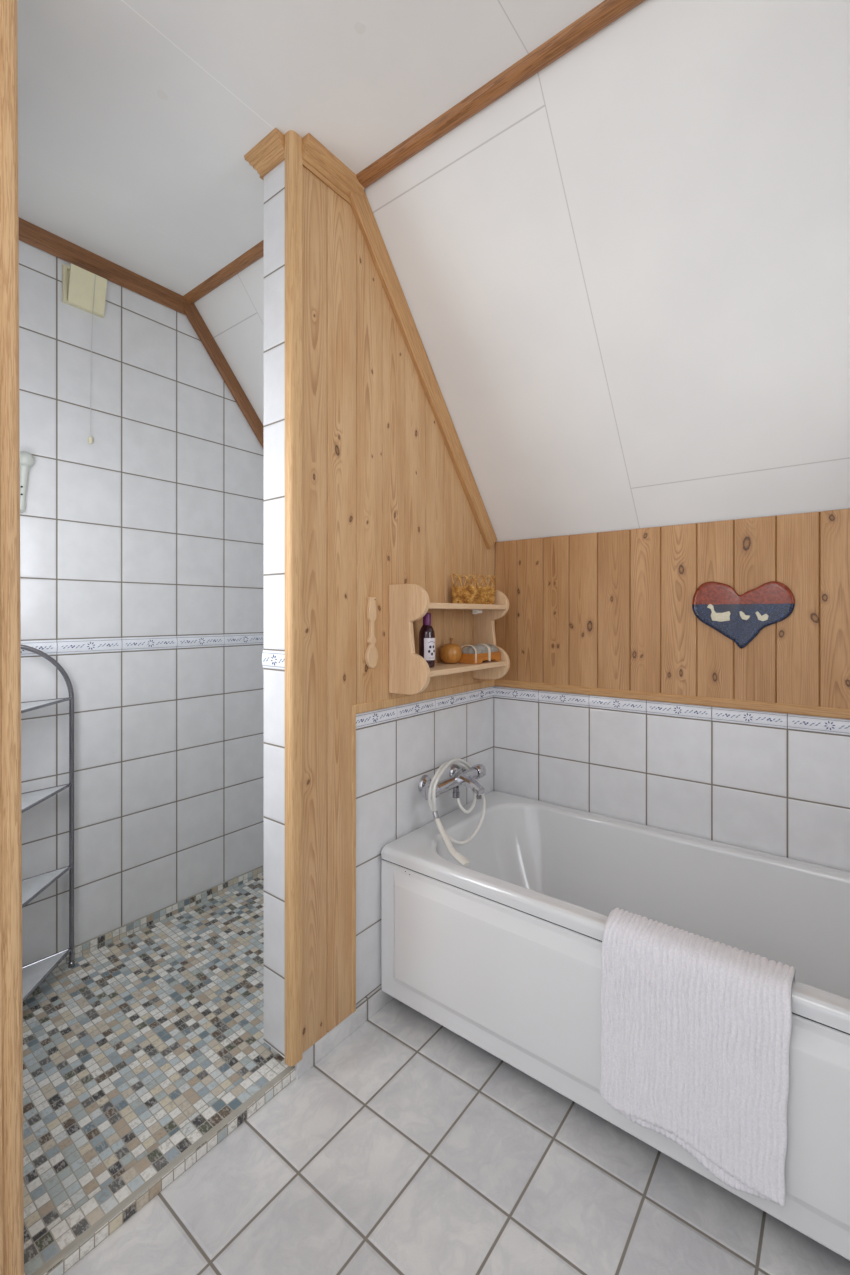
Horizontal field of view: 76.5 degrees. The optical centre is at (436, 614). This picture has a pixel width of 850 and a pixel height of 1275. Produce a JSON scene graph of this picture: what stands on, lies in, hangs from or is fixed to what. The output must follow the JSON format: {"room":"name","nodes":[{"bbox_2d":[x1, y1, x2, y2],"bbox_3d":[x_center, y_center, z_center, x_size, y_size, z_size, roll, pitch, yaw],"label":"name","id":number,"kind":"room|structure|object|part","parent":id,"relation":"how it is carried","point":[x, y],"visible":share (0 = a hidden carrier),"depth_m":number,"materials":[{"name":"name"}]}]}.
{"room":"bathroom","nodes":[
{"label":"bathroom","id":0,"kind":"room"},
{"bbox_2d":[19,240,263,966],"bbox_3d":[-1.069,0.035,2.096,0.105,2.540,1.720,0,0,37],"label":"wall","id":1,"kind":"structure","parent":0,"point":[142,543],"depth_m":1.97,"materials":[{"name":"tile"}]},
{"bbox_2d":[20,451,34,512],"bbox_3d":[-1.289,-0.415,1.688,0.049,0.192,0.049,0,0,37],"label":"shower head","id":2,"kind":"object","parent":1,"relation":"attached to","point":[27,460],"visible":0.73,"depth_m":1.68,"materials":[{"name":"white plastic"}]},
{"bbox_2d":[62,263,106,443],"bbox_3d":[-1.187,-0.873,1.824,0.046,0.576,0.123,0,0,37],"label":"air vent","id":3,"kind":"object","parent":1,"relation":"in","point":[82,289],"visible":1,"depth_m":1.82,"materials":[{"name":"beige plastic"}]},
{"bbox_3d":[-1.200,-1.099,1.834,0.012,0.123,0.123,0,0,37],"label":"vent frame","id":4,"kind":"part","parent":3,"relation":"part of","materials":[{"name":"beige plastic"}]},
{"bbox_3d":[-1.170,-0.879,1.838,0.037,0.544,0.004,0,0,33],"label":"pull cord","id":5,"kind":"part","parent":3,"relation":"part of","materials":[{"name":"white plastic"}]},
{"bbox_2d":[19,217,191,314],"bbox_3d":[-1.216,-1.206,1.802,0.026,0.058,0.814,0,0,37],"label":"trim","id":6,"kind":"structure","parent":1,"relation":"attached to","point":[31,234],"depth_m":1.86,"materials":[{"name":"brown wood"}]},
{"bbox_2d":[181,302,263,449],"bbox_3d":[-0.753,-0.756,2.414,0.020,0.978,0.802,0,0,37],"label":"trim","id":7,"kind":"structure","parent":1,"relation":"attached to","point":[193,315],"depth_m":2.24,"materials":[{"name":"brown wood"}]},
{"bbox_2d":[23,865,294,1274],"bbox_3d":[-0.623,1.213,1.831,0.934,0.184,1.600,0,0,37],"label":"floor","id":8,"kind":"structure","parent":0,"point":[142,1055],"depth_m":1.42,"materials":[{"name":"tile"}]},
{"bbox_2d":[21,644,74,1002],"bbox_3d":[-1.183,0.628,1.542,0.369,1.088,0.369,0,0,37],"label":"rack","id":9,"kind":"object","parent":8,"relation":"on","point":[35,973],"visible":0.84,"depth_m":1.71,"materials":[{"name":"metal"}]},
{"bbox_2d":[21,699,60,709],"bbox_3d":[-1.188,0.277,1.541,0.344,0.003,0.344,0,0,37],"label":"shelf","id":10,"kind":"object","parent":9,"relation":"attached to","point":[30,705],"depth_m":1.65,"materials":[{"name":"grey metal"}]},
{"bbox_2d":[21,785,65,808],"bbox_3d":[-1.188,0.560,1.541,0.344,0.003,0.344,0,0,37],"label":"shelf","id":11,"kind":"object","parent":9,"relation":"attached to","point":[30,799],"depth_m":1.66,"materials":[{"name":"grey metal"}]},
{"bbox_3d":[-1.315,0.559,1.642,0.007,0.007,0.350,0,0,40],"label":"rail","id":12,"kind":"part","parent":9,"relation":"part of","materials":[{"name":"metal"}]},
{"bbox_2d":[22,950,67,997],"bbox_3d":[-1.188,1.101,1.541,0.344,0.003,0.344,0,0,37],"label":"shelf","id":13,"kind":"object","parent":9,"relation":"attached to","point":[33,974],"depth_m":1.66,"materials":[{"name":"grey metal"}]},
{"bbox_2d":[22,867,67,903],"bbox_3d":[-1.188,0.830,1.541,0.344,0.003,0.344,0,0,37],"label":"shelf","id":14,"kind":"object","parent":9,"relation":"attached to","point":[33,886],"depth_m":1.66,"materials":[{"name":"grey metal"}]},
{"bbox_3d":[-1.315,0.276,1.642,0.007,0.007,0.350,0,0,40],"label":"rail","id":15,"kind":"part","parent":9,"relation":"part of","materials":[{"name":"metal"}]},
{"bbox_3d":[-1.315,1.100,1.642,0.007,0.007,0.350,0,0,40],"label":"rail","id":16,"kind":"part","parent":9,"relation":"part of","materials":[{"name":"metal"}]},
{"bbox_3d":[-1.315,0.829,1.642,0.007,0.007,0.350,0,0,40],"label":"rail","id":17,"kind":"part","parent":9,"relation":"part of","materials":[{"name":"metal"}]},
{"bbox_3d":[-1.176,0.276,1.536,0.338,0.009,0.356,0,0,37],"label":"rail","id":18,"kind":"part","parent":9,"relation":"part of","materials":[{"name":"metal"}]},
{"bbox_3d":[-1.176,0.829,1.536,0.338,0.009,0.356,0,0,37],"label":"rail","id":19,"kind":"part","parent":9,"relation":"part of","materials":[{"name":"metal"}]},
{"bbox_3d":[-1.176,0.559,1.536,0.009,0.009,0.482,0,0,-6],"label":"rail","id":20,"kind":"part","parent":9,"relation":"part of","materials":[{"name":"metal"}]},
{"bbox_3d":[-1.176,1.100,1.536,0.009,0.009,0.482,0,0,-6],"label":"rail","id":21,"kind":"part","parent":9,"relation":"part of","materials":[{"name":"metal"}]},
{"bbox_3d":[-0.989,1.148,2.116,0.007,0.054,1.590,0,0,37],"label":"mosaic skirting","id":22,"kind":"part","parent":8,"relation":"part of","materials":[{"name":"multicoloured tile"}]},
{"bbox_2d":[17,0,603,295],"bbox_3d":[-0.571,-1.284,0.493,2.839,0.101,2.135,0,0,37],"label":"ceiling","id":23,"kind":"structure","parent":0,"point":[138,120],"depth_m":1.28,"materials":[{"name":"paint"}]},
{"bbox_2d":[262,160,494,1078],"bbox_3d":[-0.114,-0.015,1.816,0.130,2.440,1.008,0,0,37],"label":"wall","id":24,"kind":"structure","parent":0,"point":[385,503],"depth_m":1.53,"materials":[{"name":"wood"}]},
{"bbox_2d":[183,240,263,303],"bbox_3d":[-0.654,-1.228,1.870,0.798,0.014,0.048,0,0,37],"label":"trim","id":25,"kind":"structure","parent":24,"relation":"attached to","point":[255,253],"depth_m":1.94,"materials":[{"name":"brown wood"}]},
{"bbox_2d":[244,128,284,180],"bbox_3d":[-0.420,-1.208,1.464,0.140,0.054,0.139,0,0,37],"label":"trim","id":26,"kind":"structure","parent":24,"relation":"attached to","point":[269,152],"depth_m":1.41,"materials":[{"name":"brown wood"}]},
{"bbox_2d":[285,130,301,1065],"bbox_3d":[-0.370,-0.041,1.392,0.031,2.388,0.036,0,0,37],"label":"trim","id":27,"kind":"structure","parent":24,"relation":"attached to","point":[293,141],"depth_m":1.38,"materials":[{"name":"brown wood"}]},
{"bbox_2d":[302,133,363,204],"bbox_3d":[-0.274,-1.202,1.476,0.033,0.066,0.216,0,0,37],"label":"trim","id":28,"kind":"structure","parent":24,"relation":"attached to","point":[316,158],"depth_m":1.45,"materials":[{"name":"brown wood"}]},
{"bbox_2d":[365,597,377,667],"bbox_3d":[-0.191,0.054,1.598,0.015,0.210,0.045,0,0,37],"label":"wooden spoon","id":29,"kind":"object","parent":24,"relation":"attached to","point":[371,654],"visible":1,"depth_m":1.59,"materials":[{"name":"brown wood"}]},
{"bbox_2d":[370,650,376,664],"bbox_3d":[-0.185,0.128,1.594,0.001,0.047,0.033,0,0,37],"label":"bowl","id":30,"kind":"object","parent":29,"relation":"on","point":[373,653],"depth_m":1.59,"materials":[{"name":"brown wood"}]},
{"bbox_2d":[349,191,496,548],"bbox_3d":[-0.006,-0.745,1.843,0.022,0.975,0.803,0,0,37],"label":"trim","id":31,"kind":"structure","parent":24,"relation":"attached to","point":[365,219],"depth_m":1.76,"materials":[{"name":"brown wood"}]},
{"bbox_2d":[352,680,494,1012],"bbox_3d":[-0.007,0.703,1.860,0.016,0.884,0.786,0,0,37],"label":"trim","id":32,"kind":"structure","parent":24,"relation":"attached to","point":[391,702],"depth_m":1.55,"materials":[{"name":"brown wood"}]},
{"bbox_2d":[389,584,509,694],"bbox_3d":[0.062,0.076,1.818,0.151,0.335,0.490,0,0,37],"label":"wall shelf","id":33,"kind":"object","parent":24,"relation":"attached to","point":[410,673],"visible":0.95,"depth_m":1.65,"materials":[{"name":"brown wood"}]},
{"bbox_3d":[-0.081,0.076,1.630,0.151,0.335,0.018,0,0,37],"label":"panel","id":34,"kind":"part","parent":33,"relation":"part of","materials":[{"name":"brown wood"}]},
{"bbox_2d":[419,613,434,667],"bbox_3d":[-0.029,0.082,1.724,0.052,0.175,0.052,0,0,37],"label":"bottle","id":35,"kind":"object","parent":33,"relation":"on","point":[426,633],"visible":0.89,"depth_m":1.71,"materials":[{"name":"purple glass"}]},
{"bbox_2d":[440,638,461,663],"bbox_3d":[0.051,0.125,1.853,0.076,0.087,0.076,0,0,37],"label":"apple","id":36,"kind":"object","parent":33,"relation":"on","point":[450,653],"visible":1,"depth_m":1.82,"materials":[{"name":"brown wood"}]},
{"bbox_2d":[451,574,495,603],"bbox_3d":[0.136,-0.090,1.933,0.099,0.109,0.163,0,0,37],"label":"wicker basket","id":37,"kind":"object","parent":33,"relation":"on","point":[485,594],"visible":0.98,"depth_m":1.89,"materials":[{"name":"wicker"}]},
{"bbox_2d":[459,644,500,663],"bbox_3d":[0.157,0.137,1.908,0.067,0.065,0.172,0,0,37],"label":"soap box","id":38,"kind":"object","parent":33,"relation":"on","point":[478,653],"visible":0.96,"depth_m":1.85,"materials":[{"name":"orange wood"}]},
{"bbox_2d":[459,651,500,663],"bbox_3d":[0.157,0.152,1.908,0.065,0.034,0.172,0,0,37],"label":"tray","id":39,"kind":"object","parent":38,"relation":"on","point":[468,657],"depth_m":1.85,"materials":[{"name":"orange wood"}]},
{"bbox_3d":[0.205,0.076,2.006,0.151,0.335,0.018,0,0,37],"label":"panel","id":40,"kind":"part","parent":33,"relation":"part of","materials":[{"name":"brown wood"}]},
{"bbox_2d":[418,758,485,844],"bbox_3d":[0.079,0.620,1.840,0.172,0.240,0.351,0,0,37],"label":"mixer","id":41,"kind":"object","parent":24,"relation":"attached to","point":[430,790],"visible":0.98,"depth_m":1.81,"materials":[{"name":"silver metal"}]},
{"bbox_3d":[-0.018,0.575,1.746,0.049,0.049,0.042,0,0,37],"label":"flow handle","id":42,"kind":"part","parent":41,"relation":"part of","materials":[{"name":"silver metal"}]},
{"bbox_2d":[433,811,469,865],"bbox_3d":[0.040,0.679,1.644,0.031,0.104,0.188,0,0,-32],"label":"shower","id":43,"kind":"object","parent":41,"relation":"attached to","point":[460,858],"visible":1,"depth_m":1.64,"materials":[{"name":"white plastic"}]},
{"bbox_3d":[0.029,0.683,1.663,0.022,0.077,0.131,0,0,-27],"label":"handle","id":44,"kind":"part","parent":43,"relation":"part of","materials":[{"name":"white plastic"}]},
{"bbox_3d":[0.110,0.577,1.835,0.104,0.054,0.048,0,0,37],"label":"spout","id":45,"kind":"part","parent":41,"relation":"part of","materials":[{"name":"silver metal"}]},
{"bbox_3d":[0.153,0.575,1.970,0.049,0.049,0.046,0,0,37],"label":"temperature handle","id":46,"kind":"part","parent":41,"relation":"part of","materials":[{"name":"silver metal"}]},
{"bbox_2d":[356,0,644,187],"bbox_3d":[0.448,-1.228,1.030,1.669,0.014,0.048,0,0,37],"label":"trim","id":47,"kind":"structure","parent":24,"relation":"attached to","point":[606,12],"depth_m":1.24,"materials":[{"name":"brown wood"}]},
{"bbox_2d":[62,998,849,1274],"bbox_3d":[0.102,1.255,0.524,1.805,0.100,3.000,0,0,37],"label":"floor","id":48,"kind":"structure","parent":0,"point":[410,1147],"depth_m":1.11,"materials":[{"name":"tile"}]},
{"bbox_2d":[381,791,849,1260],"bbox_3d":[0.699,0.956,1.391,1.697,0.498,0.688,0,0,37],"label":"bathtub","id":49,"kind":"object","parent":48,"relation":"on","point":[501,950],"visible":0.84,"depth_m":1.46,"materials":[{"name":"ceramic"}]},
{"bbox_2d":[381,791,849,1033],"bbox_3d":[0.704,0.906,1.397,1.697,0.398,0.674,0,0,37],"label":"basin","id":50,"kind":"object","parent":49,"relation":"in","point":[509,940],"depth_m":1.52,"materials":[{"name":"ceramic"}]},
{"bbox_2d":[599,907,795,1206],"bbox_3d":[0.548,0.892,1.143,0.354,0.420,0.164,0,0,37],"label":"towel","id":51,"kind":"object","parent":49,"relation":"hanging from","point":[695,1036],"visible":0.99,"depth_m":1.07,"materials":[{"name":"fabric"}]},
{"bbox_2d":[194,0,849,541],"bbox_3d":[0.344,-0.745,1.694,2.839,1.219,0.885,0,0,37],"label":"ceiling","id":52,"kind":"structure","parent":0,"point":[624,277],"depth_m":1.40,"materials":[{"name":"white paint"}]},
{"bbox_2d":[494,509,849,871],"bbox_3d":[0.573,0.445,1.995,2.839,1.720,0.130,0,0,37],"label":"wall","id":53,"kind":"structure","parent":0,"point":[610,609],"depth_m":1.74,"materials":[{"name":"wood"}]},
{"bbox_2d":[494,679,849,718],"bbox_3d":[0.906,0.275,1.662,1.705,0.028,0.016,0,0,37],"label":"trim","id":54,"kind":"structure","parent":53,"relation":"attached to","point":[819,711],"depth_m":1.73,"materials":[{"name":"brown wood"}]},
{"bbox_2d":[692,581,794,648],"bbox_3d":[0.925,0.001,1.634,0.274,0.208,0.016,0,0,37],"label":"plaque","id":55,"kind":"object","parent":53,"relation":"attached to","point":[740,618],"visible":1,"depth_m":1.63,"materials":[{"name":"ceramic"}]},
{"bbox_3d":[-1.176,0.035,0.430,0.115,2.540,1.300,0,0,37],"label":"wall","id":56,"kind":"structure","parent":0,"visible":0},
{"bbox_2d":[0,0,23,1274],"bbox_3d":[-0.784,-0.015,0.923,0.142,2.440,0.096,0,0,37],"label":"trim","id":57,"kind":"structure","parent":56,"relation":"attached to","point":[11,994],"depth_m":0.90,"materials":[{"name":"brown wood"}]}
]}

